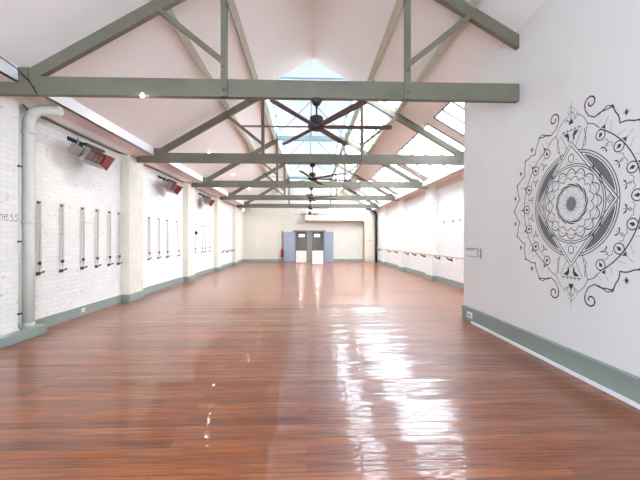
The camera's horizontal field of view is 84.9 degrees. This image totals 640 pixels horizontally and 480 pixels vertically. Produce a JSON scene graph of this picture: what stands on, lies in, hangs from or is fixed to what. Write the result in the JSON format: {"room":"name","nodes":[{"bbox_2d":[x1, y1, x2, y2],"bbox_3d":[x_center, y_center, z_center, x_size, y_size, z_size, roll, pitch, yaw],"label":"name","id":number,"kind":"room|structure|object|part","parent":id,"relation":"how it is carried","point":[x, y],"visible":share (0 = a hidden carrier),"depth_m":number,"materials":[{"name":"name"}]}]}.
{"room":"yoga studio","nodes":[
{"label":"yoga studio","id":0,"kind":"room"},
{"bbox_2d":[0,96,242,335],"bbox_3d":[-5.240,-0.700,11.277,0.500,4.600,29.300,0,0,-2],"label":"wall","id":1,"kind":"structure","parent":0,"point":[132,189],"depth_m":7.73,"materials":[{"name":"white brick"}]},
{"bbox_2d":[0,214,17,221],"bbox_3d":[-4.785,-0.346,5.383,0.001,0.117,0.347,0,0,-2],"label":"wall lettering","id":2,"kind":"structure","parent":1,"relation":"attached to","point":[0,214],"depth_m":5.41,"materials":[{"name":"black paint"}]},
{"bbox_2d":[17,104,21,329],"bbox_3d":[-4.773,-0.362,5.570,0.050,3.596,0.060,0,0,-2],"label":"conduit","id":3,"kind":"object","parent":1,"relation":"attached to","point":[19,165],"visible":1,"depth_m":5.56,"materials":[{"name":"metal"}]},
{"bbox_2d":[0,323,46,348],"bbox_3d":[-4.699,1.520,1.345,0.300,0.160,9.410,0,0,-2],"label":"trim","id":4,"kind":"structure","parent":1,"relation":"attached to","point":[12,338],"depth_m":5.54,"materials":[{"name":"grey paint"}]},
{"bbox_2d":[36,201,44,275],"bbox_3d":[-4.968,-0.033,6.232,0.096,1.325,0.122,0,0,-2],"label":"rope","id":5,"kind":"object","parent":1,"relation":"attached to","point":[38,202],"visible":1,"depth_m":6.23,"materials":[{"name":"fabric"}]},
{"bbox_2d":[21,105,63,327],"bbox_3d":[-4.667,-0.412,5.875,0.585,3.705,0.193,0,0,-10],"label":"downpipe","id":6,"kind":"object","parent":1,"relation":"attached to","point":[28,222],"visible":1,"depth_m":5.78,"materials":[{"name":"white metal"}]},
{"bbox_2d":[59,204,66,272],"bbox_3d":[-4.988,-0.033,6.812,0.096,1.325,0.122,0,0,-2],"label":"rope","id":7,"kind":"object","parent":1,"relation":"attached to","point":[61,205],"visible":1,"depth_m":6.78,"materials":[{"name":"fabric"}]},
{"bbox_2d":[80,207,87,269],"bbox_3d":[-5.010,-0.033,7.442,0.096,1.325,0.122,0,0,-2],"label":"rope","id":8,"kind":"object","parent":1,"relation":"attached to","point":[82,208],"visible":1,"depth_m":7.41,"materials":[{"name":"fabric"}]},
{"bbox_2d":[67,136,114,170],"bbox_3d":[-4.777,-1.799,7.218,0.526,0.541,1.057,0,0,-2],"label":"heater","id":9,"kind":"object","parent":1,"relation":"attached to","point":[89,154],"visible":1,"depth_m":7.17,"materials":[{"name":"metal"}]},
{"bbox_2d":[95,209,100,267],"bbox_3d":[-5.027,-0.033,7.941,0.096,1.325,0.122,0,0,-2],"label":"rope","id":10,"kind":"object","parent":1,"relation":"attached to","point":[97,211],"visible":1,"depth_m":7.91,"materials":[{"name":"fabric"}]},
{"bbox_2d":[107,211,113,265],"bbox_3d":[-5.044,-0.033,8.441,0.096,1.325,0.122,0,0,-2],"label":"rope","id":11,"kind":"object","parent":1,"relation":"attached to","point":[108,211],"visible":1,"depth_m":8.44,"materials":[{"name":"fabric"}]},
{"bbox_2d":[117,213,122,264],"bbox_3d":[-5.058,-0.033,8.861,0.096,1.325,0.122,0,0,-2],"label":"rope","id":12,"kind":"object","parent":1,"relation":"attached to","point":[119,255],"visible":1,"depth_m":8.82,"materials":[{"name":"fabric"}]},
{"bbox_2d":[0,72,250,208],"bbox_3d":[-4.855,-2.270,11.140,0.660,0.020,29.000,0,0,-2],"label":"trim","id":13,"kind":"structure","parent":1,"relation":"attached to","point":[79,120],"depth_m":7.43,"materials":[{"name":"paint"}]},
{"bbox_2d":[20,105,242,209],"bbox_3d":[-5.313,-2.230,15.607,0.050,0.060,20.040,0,0,-2],"label":"trim","id":14,"kind":"structure","parent":1,"relation":"attached to","point":[21,106],"depth_m":7.77,"materials":[{"name":"beige paint"}]},
{"bbox_2d":[23,104,241,209],"bbox_3d":[-5.192,-2.184,15.429,0.169,0.034,19.604,0,0,-2],"label":"cable","id":15,"kind":"object","parent":1,"relation":"attached to","point":[23,104],"visible":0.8,"depth_m":8.05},
{"bbox_2d":[35,259,242,326],"bbox_3d":[-5.228,1.500,15.835,0.235,0.200,19.590,0,0,-2],"label":"baseboard","id":16,"kind":"structure","parent":1,"relation":"attached to","point":[60,317],"depth_m":8.67,"materials":[{"name":"grey paint"}]},
{"bbox_2d":[157,218,160,258],"bbox_3d":[-5.139,-0.043,11.220,0.096,1.305,0.122,0,0,-2],"label":"rope","id":17,"kind":"object","parent":1,"relation":"attached to","point":[158,218],"visible":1,"depth_m":11.19,"materials":[{"name":"fabric"}]},
{"bbox_2d":[158,175,182,194],"bbox_3d":[-4.921,-1.799,11.416,0.526,0.541,1.057,0,0,-2],"label":"heater","id":18,"kind":"object","parent":1,"relation":"attached to","point":[171,186],"visible":1,"depth_m":11.38,"materials":[{"name":"metal"}]},
{"bbox_2d":[195,224,197,252],"bbox_3d":[-5.243,-0.048,14.812,0.135,1.255,0.135,0,0,-2],"label":"rope","id":19,"kind":"object","parent":1,"relation":"attached to","point":[196,232],"visible":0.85,"depth_m":14.78,"materials":[{"name":"fabric"}]},
{"bbox_2d":[204,225,205,252],"bbox_3d":[-5.311,-0.048,16.237,0.096,1.255,0.122,0,0,-2],"label":"rope","id":20,"kind":"object","parent":1,"relation":"attached to","point":[204,225],"visible":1,"depth_m":16.25,"materials":[{"name":"fabric"}]},
{"bbox_2d":[198,193,214,205],"bbox_3d":[-5.064,-1.799,15.563,0.526,0.541,1.057,0,0,-2],"label":"heater","id":21,"kind":"object","parent":1,"relation":"attached to","point":[206,199],"visible":1,"depth_m":15.37,"materials":[{"name":"metal"}]},
{"bbox_2d":[0,0,546,209],"bbox_3d":[-0.210,-3.914,11.350,9.645,3.572,29.100,0,0,-2],"label":"ceiling","id":22,"kind":"structure","parent":0,"point":[285,38],"depth_m":7.16,"materials":[{"name":"paint"}]},
{"bbox_2d":[0,56,243,204],"bbox_3d":[-4.540,-2.385,11.151,0.030,0.251,29.000,0,0,-2],"label":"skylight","id":23,"kind":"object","parent":22,"relation":"attached to","point":[5,67],"depth_m":6.99,"materials":[{"name":"white paint"}]},
{"bbox_2d":[166,9,278,191],"bbox_3d":[-2.559,-3.567,11.219,0.161,0.161,29.000,0,0,-2],"label":"beam","id":24,"kind":"structure","parent":22,"relation":"attached to","point":[185,39],"depth_m":7.01,"materials":[{"name":"paint"}]},
{"bbox_2d":[228,0,287,176],"bbox_3d":[-1.710,-4.063,11.248,0.161,0.161,29.000,0,0,-2],"label":"beam","id":25,"kind":"structure","parent":22,"relation":"attached to","point":[232,7],"depth_m":7.30,"materials":[{"name":"paint"}]},
{"bbox_2d":[0,0,519,102],"bbox_3d":[-0.883,-3.120,5.156,7.768,2.060,0.153,0,0,-2],"label":"roof truss","id":26,"kind":"object","parent":22,"relation":"attached to","point":[45,85],"visible":0.93,"depth_m":5.11,"materials":[{"name":"green paint"}]},
{"bbox_2d":[0,56,37,93],"bbox_3d":[-4.079,-2.272,2.431,0.278,0.392,5.138,0,0,-2],"label":"cable","id":27,"kind":"object","parent":26,"relation":"attached to","point":[0,56],"visible":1,"depth_m":4.96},
{"bbox_3d":[-1.399,-3.045,5.115,0.090,1.910,0.070,0,0,-2],"label":"queen post","id":28,"kind":"part","parent":26,"relation":"part of","materials":[{"name":"green paint"}]},
{"bbox_2d":[240,97,391,145],"bbox_3d":[-0.051,-1.857,5.201,2.260,0.465,1.990,0,0,-2],"label":"ceiling fan","id":29,"kind":"object","parent":26,"relation":"hanging from","point":[316,123],"visible":1,"depth_m":5.14,"materials":[{"name":"brown wood"}]},
{"bbox_3d":[-0.666,-1.680,5.182,1.030,0.029,0.120,0,0,-2],"label":"blade","id":30,"kind":"part","parent":29,"relation":"part of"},
{"bbox_3d":[-0.346,-1.680,4.661,0.120,0.029,1.031,0,0,28],"label":"blade","id":31,"kind":"part","parent":29,"relation":"part of","materials":[{"name":"brown wood"}]},
{"bbox_3d":[-0.372,-1.680,5.726,0.120,0.029,1.031,0,0,-32],"label":"blade","id":32,"kind":"part","parent":29,"relation":"part of","materials":[{"name":"brown wood"}]},
{"bbox_3d":[-0.051,-1.740,5.201,0.260,0.230,0.260,0,0,-2],"label":"motor","id":33,"kind":"part","parent":29,"relation":"part of","materials":[{"name":"black metal"}]},
{"bbox_3d":[0.243,-1.680,5.741,0.120,0.029,1.031,0,0,28],"label":"blade","id":34,"kind":"part","parent":29,"relation":"part of","materials":[{"name":"brown wood"}]},
{"bbox_3d":[0.269,-1.680,4.676,0.120,0.029,1.030,0,0,-32],"label":"blade","id":35,"kind":"part","parent":29,"relation":"part of","materials":[{"name":"brown wood"}]},
{"bbox_3d":[0.563,-1.680,5.220,1.030,0.029,0.120,0,0,-2],"label":"blade","id":36,"kind":"part","parent":29,"relation":"part of","materials":[{"name":"brown wood"}]},
{"bbox_3d":[1.299,-3.045,5.208,0.090,1.910,0.070,0,0,-2],"label":"queen post","id":37,"kind":"part","parent":26,"relation":"part of","materials":[{"name":"green paint"}]},
{"bbox_2d":[265,100,289,174],"bbox_3d":[-1.928,-4.532,17.619,0.080,0.855,16.250,0,0,-2],"label":"window","id":38,"kind":"structure","parent":22,"relation":"attached to","point":[270,106],"depth_m":13.69,"materials":[{"name":"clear glass"}]},
{"bbox_2d":[137,100,463,164],"bbox_3d":[-0.204,-3.120,9.582,9.428,2.060,0.153,0,0,-2],"label":"roof truss","id":39,"kind":"object","parent":22,"relation":"attached to","point":[161,155],"visible":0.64,"depth_m":9.54,"materials":[{"name":"green paint"}]},
{"bbox_3d":[-1.550,-3.045,9.512,0.090,1.910,0.070,0,0,-2],"label":"queen post","id":40,"kind":"part","parent":39,"relation":"part of","materials":[{"name":"green paint"}]},
{"bbox_2d":[283,163,350,184],"bbox_3d":[-0.202,-1.857,9.599,2.260,0.465,1.990,0,0,-16],"label":"ceiling fan","id":41,"kind":"object","parent":39,"relation":"hanging from","point":[312,176],"visible":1,"depth_m":9.52,"materials":[{"name":"brown wood"}]},
{"bbox_3d":[-0.202,-1.740,9.599,0.260,0.230,0.260,0,0,-16],"label":"motor","id":42,"kind":"part","parent":41,"relation":"part of","materials":[{"name":"black metal"}]},
{"bbox_3d":[0.236,-1.680,9.167,1.031,0.029,0.120,0,0,44],"label":"blade","id":43,"kind":"part","parent":41,"relation":"part of","materials":[{"name":"brown wood"}]},
{"bbox_3d":[0.390,-1.680,9.766,1.030,0.029,0.120,0,0,-16],"label":"blade","id":44,"kind":"part","parent":41,"relation":"part of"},
{"bbox_3d":[1.149,-3.045,9.605,0.090,1.910,0.070,0,0,-2],"label":"queen post","id":45,"kind":"part","parent":39,"relation":"part of","materials":[{"name":"green paint"}]},
{"bbox_2d":[237,165,377,207],"bbox_3d":[-0.657,-3.865,22.774,9.428,3.550,0.153,0,0,-2],"label":"roof truss","id":46,"kind":"object","parent":22,"relation":"attached to","point":[371,204],"visible":0.82,"depth_m":22.73,"materials":[{"name":"green paint"}]},
{"bbox_3d":[-2.002,-3.045,22.705,0.090,1.910,0.070,0,0,-2],"label":"queen post","id":47,"kind":"part","parent":46,"relation":"part of","materials":[{"name":"green paint"}]},
{"bbox_2d":[191,102,427,187],"bbox_3d":[-0.355,-3.865,13.979,9.428,3.550,0.153,0,0,-2],"label":"roof truss","id":48,"kind":"object","parent":22,"relation":"attached to","point":[208,181],"visible":0.7,"depth_m":13.95,"materials":[{"name":"green paint"}]},
{"bbox_3d":[-1.701,-3.045,13.910,0.090,1.910,0.070,0,0,-2],"label":"queen post","id":49,"kind":"part","parent":48,"relation":"part of","materials":[{"name":"green paint"}]},
{"bbox_2d":[284,187,335,200],"bbox_3d":[-0.353,-1.857,13.996,2.260,0.465,1.990,0,0,-24],"label":"ceiling fan","id":50,"kind":"object","parent":48,"relation":"hanging from","point":[310,196],"visible":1,"depth_m":13.91,"materials":[{"name":"black metal"}]},
{"bbox_3d":[0.998,-3.045,14.002,0.090,1.910,0.070,0,0,-2],"label":"queen post","id":51,"kind":"part","parent":48,"relation":"part of","materials":[{"name":"green paint"}]},
{"bbox_2d":[220,133,398,200],"bbox_3d":[-0.506,-3.865,18.377,9.428,3.550,0.153,0,0,-2],"label":"roof truss","id":52,"kind":"object","parent":22,"relation":"attached to","point":[231,195],"visible":0.69,"depth_m":18.36,"materials":[{"name":"green paint"}]},
{"bbox_3d":[-1.851,-3.045,18.307,0.090,1.910,0.070,0,0,-2],"label":"queen post","id":53,"kind":"part","parent":52,"relation":"part of","materials":[{"name":"green paint"}]},
{"bbox_2d":[295,200,328,209],"bbox_3d":[-0.504,-1.857,18.394,2.260,0.465,1.990,0,0,-27],"label":"ceiling fan","id":54,"kind":"object","parent":52,"relation":"hanging from","point":[310,201],"visible":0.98,"depth_m":18.32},
{"bbox_3d":[0.847,-3.045,18.400,0.090,1.910,0.070,0,0,-2],"label":"queen post","id":55,"kind":"part","parent":52,"relation":"part of","materials":[{"name":"green paint"}]},
{"bbox_2d":[278,77,346,79],"bbox_3d":[-0.243,-4.980,10.798,2.800,0.040,0.040,0,0,-2],"label":"rod","id":56,"kind":"object","parent":22,"relation":"attached to","point":[280,77],"visible":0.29,"depth_m":10.79,"materials":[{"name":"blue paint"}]},
{"bbox_2d":[329,101,356,180],"bbox_3d":[0.970,-4.532,17.719,0.080,0.855,16.250,0,0,-2],"label":"window","id":57,"kind":"structure","parent":22,"relation":"attached to","point":[352,102],"depth_m":14.03,"materials":[{"name":"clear glass"}]},
{"bbox_2d":[333,164,353,179],"bbox_3d":[1.320,-3.884,20.657,0.900,0.598,4.268,0,0,-2],"label":"window","id":58,"kind":"structure","parent":22,"relation":"attached to","point":[341,164],"depth_m":19.98,"materials":[{"name":"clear glass"}]},
{"bbox_2d":[343,138,368,170],"bbox_3d":[1.471,-3.884,16.260,0.900,0.598,4.268,0,0,-2],"label":"window","id":59,"kind":"structure","parent":22,"relation":"attached to","point":[349,138],"depth_m":15.52,"materials":[{"name":"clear glass"}]},
{"bbox_2d":[350,80,400,149],"bbox_3d":[1.635,-3.884,11.463,0.900,0.598,5.068,0,0,-2],"label":"window","id":60,"kind":"structure","parent":22,"relation":"attached to","point":[385,102],"depth_m":11.08,"materials":[{"name":"clear glass"}]},
{"bbox_2d":[359,180,394,202],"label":"window","id":61,"kind":"structure","parent":22,"relation":"attached to","point":[369,180],"depth_m":20.89,"materials":[{"name":"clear glass"}]},
{"bbox_2d":[372,165,423,193],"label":"window","id":62,"kind":"structure","parent":22,"relation":"attached to","point":[397,165],"depth_m":15.84,"materials":[{"name":"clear glass"}]},
{"bbox_2d":[395,123,463,178],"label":"window","id":63,"kind":"structure","parent":22,"relation":"attached to","point":[414,138],"depth_m":11.44,"materials":[{"name":"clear glass"}]},
{"bbox_2d":[433,102,463,135],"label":"window","id":64,"kind":"structure","parent":22,"relation":"attached to","point":[457,104],"depth_m":8.49,"materials":[{"name":"clear glass"}]},
{"bbox_2d":[242,165,374,261],"bbox_3d":[-0.764,-2.060,25.914,10.450,7.320,0.250,0,0,-2],"label":"wall","id":65,"kind":"structure","parent":0,"point":[262,228],"depth_m":25.76,"materials":[{"name":"beige paint"}]},
{"bbox_2d":[284,232,294,261],"bbox_3d":[-2.229,0.495,25.596,0.812,2.170,0.111,0,0,-6],"label":"door","id":66,"kind":"structure","parent":65,"relation":"in","point":[289,237],"depth_m":25.61,"materials":[{"name":"blue paint"}]},
{"bbox_2d":[243,259,362,261],"bbox_3d":[-1.134,1.500,25.761,9.100,0.200,0.030,0,0,-2],"label":"baseboard","id":67,"kind":"structure","parent":65,"relation":"attached to","point":[244,260],"depth_m":25.68,"materials":[{"name":"grey paint"}]},
{"bbox_2d":[293,230,325,261],"bbox_3d":[-0.797,0.445,25.858,2.442,2.310,0.260,0,0,-2],"label":"trim","id":68,"kind":"structure","parent":65,"relation":"attached to","point":[309,232],"depth_m":25.74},
{"bbox_2d":[324,232,333,261],"bbox_3d":[0.644,0.495,25.675,0.692,2.170,0.112,0,0,6],"label":"door","id":69,"kind":"structure","parent":65,"relation":"in","point":[328,236],"depth_m":25.68,"materials":[{"name":"blue paint"}]},
{"bbox_2d":[305,210,373,261],"bbox_3d":[1.436,-0.275,25.609,5.034,3.750,0.510,0,0,-2],"label":"air duct","id":70,"kind":"object","parent":65,"relation":"attached to","point":[366,217],"visible":0.99,"depth_m":25.41,"materials":[{"name":"white metal"}]},
{"bbox_2d":[331,0,403,178],"bbox_3d":[1.189,-4.063,11.347,0.161,0.161,29.000,0,0,-2],"label":"beam","id":71,"kind":"structure","parent":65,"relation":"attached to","point":[399,4],"depth_m":7.26,"materials":[{"name":"paint"}]},
{"bbox_2d":[341,0,480,192],"bbox_3d":[2.088,-3.538,11.378,0.161,0.161,29.000,0,0,-2],"label":"beam","id":72,"kind":"structure","parent":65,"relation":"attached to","point":[473,3],"depth_m":6.93,"materials":[{"name":"paint"}]},
{"bbox_2d":[370,165,463,210],"bbox_3d":[4.050,-2.256,16.569,0.030,0.271,18.760,0,0,-2],"label":"trim","id":73,"kind":"structure","parent":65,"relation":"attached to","point":[452,168],"depth_m":12.94,"materials":[{"name":"white paint"}]},
{"bbox_2d":[296,232,322,249],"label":"doors","id":74,"kind":"structure","parent":0,"point":[301,242],"depth_m":29.89,"materials":[{"name":"paint"}]},
{"bbox_2d":[0,262,639,479],"bbox_3d":[-0.338,1.650,13.496,10.450,0.100,33.400,0,0,-2],"label":"floor","id":75,"kind":"structure","parent":0,"point":[244,370],"depth_m":3.62,"materials":[{"name":"brown wood"}]},
{"bbox_2d":[296,250,306,262],"bbox_3d":[-1.319,1.155,24.569,0.771,0.890,0.280,0,0,-2],"label":"board","id":76,"kind":"object","parent":75,"relation":"on","point":[301,255],"visible":1,"depth_m":24.55,"materials":[{"name":"metal"}]},
{"bbox_2d":[312,250,322,264],"bbox_3d":[-0.143,1.125,22.608,0.728,0.950,0.280,0,0,-2],"label":"board","id":77,"kind":"object","parent":75,"relation":"on","point":[317,255],"visible":1,"depth_m":22.59,"materials":[{"name":"metal"}]},
{"bbox_2d":[377,165,463,282],"bbox_3d":[4.532,-0.600,16.635,0.500,4.400,19.260,0,0,-2],"label":"wall","id":78,"kind":"structure","parent":0,"point":[416,225],"depth_m":14.09,"materials":[{"name":"white paint"}]},
{"bbox_2d":[366,208,376,261],"bbox_3d":[3.734,-0.367,25.323,0.830,3.935,0.150,0,0,-2],"label":"drain pipe","id":79,"kind":"object","parent":78,"relation":"attached to","point":[375,213],"visible":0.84,"depth_m":25.26,"materials":[{"name":"black metal"}]},
{"bbox_2d":[372,168,463,212],"bbox_3d":[4.259,-2.062,16.576,0.450,0.165,18.760,0,0,-2],"label":"trim","id":80,"kind":"structure","parent":78,"relation":"attached to","point":[460,173],"depth_m":13.60,"materials":[{"name":"paint"}]},
{"bbox_2d":[376,248,463,261],"bbox_3d":[4.355,0.660,16.859,0.240,0.200,17.000,0,0,-2],"label":"ballet barre","id":81,"kind":"object","parent":78,"relation":"attached to","point":[451,259],"visible":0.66,"depth_m":14.48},
{"bbox_2d":[377,259,463,289],"bbox_3d":[4.367,1.500,16.579,0.235,0.200,18.760,0,0,-2],"label":"baseboard","id":82,"kind":"structure","parent":78,"relation":"attached to","point":[457,284],"depth_m":14.11,"materials":[{"name":"grey paint"}]},
{"bbox_2d":[464,0,639,376],"bbox_3d":[3.182,-0.795,2.030,0.140,4.790,10.240,0,0,-2],"label":"wall partition","id":83,"kind":"structure","parent":0,"point":[569,52],"depth_m":4.41,"materials":[{"name":"white paint"}]},
{"bbox_2d":[466,248,480,258],"bbox_3d":[2.941,0.249,6.732,0.020,0.182,0.625,0,0,-2],"label":"wall panel","id":84,"kind":"object","parent":83,"relation":"attached to","point":[471,252],"visible":1,"depth_m":6.70,"materials":[{"name":"white paint"}]},
{"bbox_3d":[2.944,0.242,6.770,0.012,0.155,0.550,0,0,-2],"label":"plate","id":85,"kind":"part","parent":84,"relation":"part of","materials":[{"name":"white paint"}]},
{"bbox_2d":[461,304,639,403],"bbox_3d":[3.092,1.458,2.042,0.040,0.285,10.270,0,0,-2],"label":"baseboard","id":86,"kind":"structure","parent":83,"relation":"attached to","point":[626,384],"depth_m":4.25,"materials":[{"name":"grey paint"}]},
{"bbox_2d":[467,311,471,318],"bbox_3d":[2.891,1.450,6.763,0.034,0.110,0.170,0,0,-2],"label":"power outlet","id":87,"kind":"object","parent":86,"relation":"attached to","point":[469,314],"visible":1,"depth_m":6.74,"materials":[{"name":"white plastic"}]},
{"bbox_2d":[471,321,639,409],"bbox_3d":[3.076,1.579,1.817,0.028,0.042,9.820,0,0,-2],"label":"duct","id":88,"kind":"object","parent":86,"relation":"attached to","point":[632,403],"visible":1,"depth_m":4.18,"materials":[{"name":"white plastic"}]},
{"bbox_2d":[514,95,639,306],"bbox_3d":[3.035,-0.436,4.231,0.001,2.502,2.359,0,0,-2],"label":"mural","id":89,"kind":"object","parent":83,"relation":"attached to","point":[571,202],"visible":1,"depth_m":4.00,"materials":[{"name":"black paint"}]}
]}

